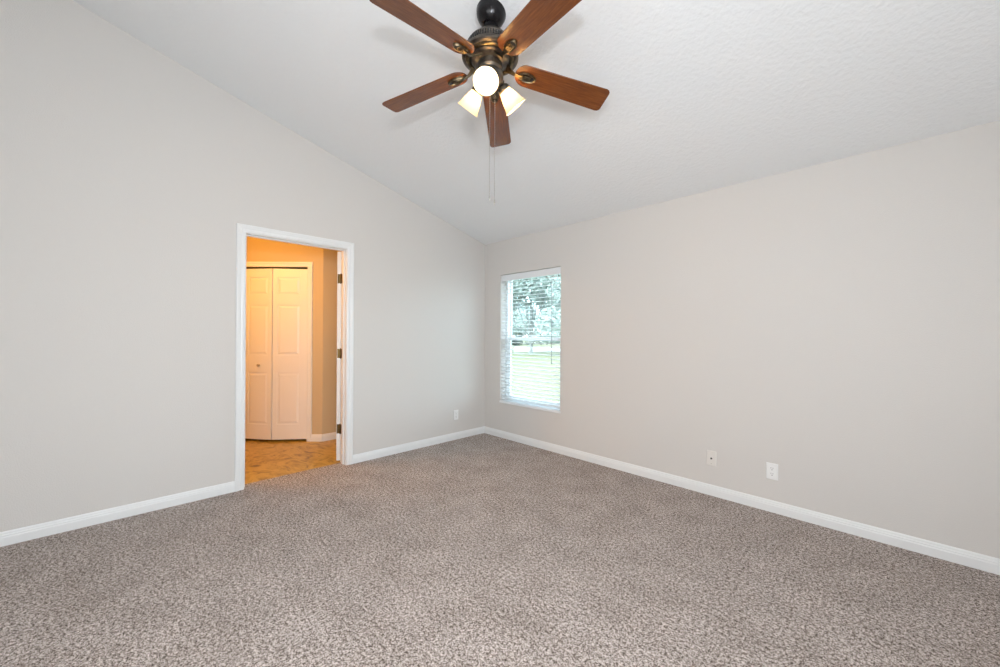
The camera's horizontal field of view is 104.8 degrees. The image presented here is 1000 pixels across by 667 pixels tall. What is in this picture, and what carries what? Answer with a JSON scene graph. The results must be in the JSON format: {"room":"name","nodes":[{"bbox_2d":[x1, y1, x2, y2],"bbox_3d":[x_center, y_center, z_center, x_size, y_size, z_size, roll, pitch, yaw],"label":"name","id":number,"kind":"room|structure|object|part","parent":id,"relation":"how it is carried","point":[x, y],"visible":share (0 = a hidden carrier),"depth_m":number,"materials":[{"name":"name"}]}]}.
{"room":"empty bedroom","nodes":[
{"label":"empty bedroom","id":0,"kind":"room"},
{"bbox_2d":[0,0,484,531],"bbox_3d":[-1.840,-0.492,3.392,4.500,3.789,0.120,0,0,-44],"label":"wall","id":1,"kind":"structure","parent":0,"point":[128,176],"depth_m":2.72,"materials":[{"name":"white paint"}]},
{"bbox_2d":[0,426,483,546],"bbox_3d":[-1.801,1.211,3.338,4.499,0.082,0.014,0,0,-44],"label":"baseboard","id":2,"kind":"structure","parent":1,"relation":"attached to","point":[18,535],"depth_m":2.69,"materials":[{"name":"white paint"}]},
{"bbox_2d":[234,223,353,491],"bbox_3d":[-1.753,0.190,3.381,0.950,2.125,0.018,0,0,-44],"label":"door frame","id":3,"kind":"structure","parent":1,"relation":"attached to","point":[241,229],"depth_m":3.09,"materials":[{"name":"white paint"}]},
{"bbox_2d":[453,410,457,419],"bbox_3d":[-0.524,0.972,4.595,0.070,0.114,0.008,0,0,-44],"label":"wall outlet","id":4,"kind":"object","parent":1,"relation":"attached to","point":[455,416],"visible":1,"depth_m":4.59,"materials":[{"name":"white plastic"}]},
{"bbox_2d":[246,237,322,433],"bbox_3d":[-2.770,0.031,4.543,1.413,2.440,0.100,0,0,1],"label":"wall","id":5,"kind":"structure","parent":0,"point":[258,250],"depth_m":4.49,"materials":[{"name":"beige paint"}]},
{"bbox_2d":[245,267,307,439],"bbox_3d":[-2.629,0.225,4.492,0.776,2.002,0.119,0,0,1],"label":"door","id":6,"kind":"structure","parent":5,"relation":"in","point":[276,297],"depth_m":4.47,"materials":[{"name":"white paint"}]},
{"bbox_2d":[246,262,312,441],"bbox_3d":[-2.629,0.208,4.482,0.888,2.087,0.018,0,0,1],"label":"door frame","id":7,"kind":"structure","parent":5,"relation":"attached to","point":[309,265],"depth_m":4.47,"materials":[{"name":"white paint"}]},
{"bbox_2d":[311,432,335,441],"bbox_3d":[-2.072,1.215,4.792,2.833,0.082,0.594,0,0,-24],"label":"baseboard","id":8,"kind":"structure","parent":5,"relation":"attached to","point":[329,436],"depth_m":4.48,"materials":[{"name":"white paint"}]},
{"bbox_2d":[322,248,336,433],"bbox_3d":[-1.514,0.039,5.097,1.640,2.440,0.100,0,0,-44],"label":"wall","id":9,"kind":"structure","parent":0,"point":[329,381],"depth_m":4.54,"materials":[{"name":"beige paint"}]},
{"bbox_2d":[0,433,999,666],"bbox_3d":[-1.101,1.329,2.739,4.660,0.150,7.650,0,0,-44],"label":"floor","id":10,"kind":"structure","parent":0,"point":[480,550],"depth_m":1.96,"materials":[{"name":"grey carpet"}]},
{"bbox_2d":[73,0,999,244],"bbox_3d":[-0.128,-1.814,1.658,4.740,1.406,4.990,0,0,-44],"label":"ceiling","id":11,"kind":"structure","parent":0,"point":[704,95],"depth_m":2.37,"materials":[{"name":"white paint"}]},
{"bbox_2d":[369,0,609,204],"bbox_3d":[-0.074,-1.181,1.965,1.236,1.030,1.268,0,0,-44],"label":"ceiling fan","id":12,"kind":"object","parent":11,"relation":"hanging from","point":[490,53],"visible":1,"depth_m":1.96,"materials":[{"name":"brown wood"}]},
{"bbox_3d":[-0.313,-1.357,1.702,0.145,0.006,0.519,15,15,39],"label":"blade","id":13,"kind":"part","parent":12,"relation":"part of","materials":[{"name":"brown wood"}]},
{"bbox_3d":[-0.415,-1.348,2.154,0.519,0.006,0.145,-7,7,23],"label":"blade","id":14,"kind":"part","parent":12,"relation":"part of","materials":[{"name":"brown wood"}]},
{"bbox_3d":[-0.160,-1.236,2.072,0.125,0.139,0.138,0,0,-44],"label":"lamp shade","id":15,"kind":"part","parent":12,"relation":"part of","materials":[{"name":"beige glass"}]},
{"bbox_3d":[-0.064,-1.237,1.863,0.133,0.139,0.128,0,0,-44],"label":"lamp shade","id":16,"kind":"part","parent":12,"relation":"part of","materials":[{"name":"beige glass"}]},
{"bbox_3d":[-0.067,-1.259,1.892,0.052,0.077,0.072,0,0,-16],"label":"bulb","id":17,"kind":"part","parent":12,"relation":"part of","materials":[{"name":"white glass"}]},
{"bbox_3d":[-0.053,-0.992,1.974,0.009,0.624,0.009,0,0,-44],"label":"pull chain","id":18,"kind":"part","parent":12,"relation":"part of","materials":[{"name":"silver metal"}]},
{"bbox_3d":[-0.027,-0.984,1.988,0.009,0.639,0.009,0,0,-44],"label":"pull chain","id":19,"kind":"part","parent":12,"relation":"part of","materials":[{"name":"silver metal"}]},
{"bbox_3d":[-0.017,-1.331,2.391,0.145,0.006,0.519,-11,-10,3],"label":"blade","id":20,"kind":"part","parent":12,"relation":"part of","materials":[{"name":"brown wood"}]},
{"bbox_3d":[0.071,-1.235,2.047,0.137,0.139,0.122,0,0,-44],"label":"lamp shade","id":21,"kind":"part","parent":12,"relation":"part of","materials":[{"name":"beige glass"}]},
{"bbox_3d":[0.148,-1.347,1.659,0.145,0.006,0.519,16,-2,-31],"label":"blade","id":22,"kind":"part","parent":12,"relation":"part of","materials":[{"name":"brown wood"}]},
{"bbox_3d":[0.331,-1.331,2.085,0.519,0.006,0.145,9,-15,-12],"label":"blade","id":23,"kind":"part","parent":12,"relation":"part of","materials":[{"name":"brown wood"}]},
{"bbox_2d":[484,120,999,558],"bbox_3d":[1.526,0.134,3.284,0.160,2.568,4.990,0,0,-44],"label":"wall","id":24,"kind":"structure","parent":0,"point":[835,324],"depth_m":2.61,"materials":[{"name":"white paint"}]},
{"bbox_2d":[499,274,559,412],"bbox_3d":[0.372,0.064,4.444,0.162,1.558,0.912,0,0,-44],"label":"window","id":25,"kind":"structure","parent":24,"relation":"in","point":[508,324],"depth_m":4.73,"materials":[{"name":"white plastic"}]},
{"bbox_3d":[0.347,0.831,4.420,0.102,0.024,0.912,0,0,-44],"label":"sill","id":26,"kind":"part","parent":25,"relation":"part of","materials":[{"name":"white plastic"}]},
{"bbox_2d":[501,267,560,407],"bbox_3d":[0.344,0.043,4.416,0.080,1.507,0.898,0,0,-44],"label":"window blind","id":27,"kind":"object","parent":25,"relation":"attached to","point":[557,270],"visible":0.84,"depth_m":4.37,"materials":[{"name":"white plastic"}]},
{"bbox_3d":[0.348,0.785,4.421,0.050,0.022,0.892,0,0,-44],"label":"rail","id":28,"kind":"part","parent":27,"relation":"part of","materials":[{"name":"white plastic"}]},
{"bbox_3d":[0.577,0.065,4.194,0.057,1.439,0.002,0,0,-44],"label":"ladder cord","id":29,"kind":"part","parent":27,"relation":"part of","materials":[{"name":"white fabric"}]},
{"bbox_3d":[0.422,-0.295,4.492,0.022,0.754,0.820,0,0,-44],"label":"sash","id":30,"kind":"part","parent":25,"relation":"part of","materials":[{"name":"clear glass"}]},
{"bbox_3d":[0.396,0.421,4.468,0.026,0.758,0.820,0,0,-44],"label":"sash","id":31,"kind":"part","parent":25,"relation":"part of","materials":[{"name":"glass"}]},
{"bbox_2d":[707,450,715,465],"bbox_3d":[1.656,0.978,3.019,0.015,0.114,0.070,0,0,-44],"label":"cable jack plate","id":32,"kind":"object","parent":24,"relation":"attached to","point":[711,455],"visible":1,"depth_m":3.02,"materials":[{"name":"white plastic"}]},
{"bbox_2d":[484,426,999,574],"bbox_3d":[1.458,1.227,3.219,0.014,0.082,4.750,0,0,-44],"label":"baseboard","id":33,"kind":"structure","parent":24,"relation":"attached to","point":[971,559],"depth_m":2.65,"materials":[{"name":"white paint"}]},
{"bbox_2d":[766,462,777,480],"bbox_3d":[1.935,0.981,2.740,0.008,0.114,0.070,0,0,-44],"label":"wall outlet","id":34,"kind":"object","parent":24,"relation":"attached to","point":[771,468],"visible":1,"depth_m":2.74,"materials":[{"name":"white plastic"}]},
{"label":"outside","id":35,"kind":"structure","parent":0,"visible":0},
{"bbox_2d":[511,340,559,401],"bbox_3d":[22.087,2.028,96.848,159.400,0.300,220.000,0,0,-44],"label":"lawn","id":36,"kind":"structure","parent":35,"point":[523,344],"depth_m":14.53,"materials":[{"name":"green plant"}]},
{"bbox_2d":[512,340,522,345],"bbox_3d":[1.897,1.072,49.972,2.325,1.198,1.140,0,0,2],"label":"shrub","id":37,"kind":"object","parent":36,"relation":"on","point":[514,344],"visible":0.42,"depth_m":49.73,"materials":[{"name":"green plant"}]},
{"bbox_2d":[512,279,537,336],"bbox_3d":[1.111,-5.825,59.168,10.954,15.176,10.564,0,0,-16],"label":"shade tree","id":38,"kind":"object","parent":36,"relation":"on","point":[522,309],"visible":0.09,"depth_m":55.28,"materials":[{"name":"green plant"}]},
{"bbox_2d":[512,274,560,353],"bbox_3d":[2.824,-3.218,30.418,7.201,9.809,10.212,0,0,-44],"label":"shade tree","id":39,"kind":"object","parent":36,"relation":"on","point":[556,320],"visible":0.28,"depth_m":28.31,"materials":[{"name":"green plant"}]},
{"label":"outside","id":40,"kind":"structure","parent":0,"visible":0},
{"bbox_2d":[514,347,559,351],"bbox_3d":[15.591,1.647,39.514,28.799,0.020,13.000,0,0,0],"label":"road","id":41,"kind":"structure","parent":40,"point":[519,349],"depth_m":37.95,"materials":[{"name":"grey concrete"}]}
]}

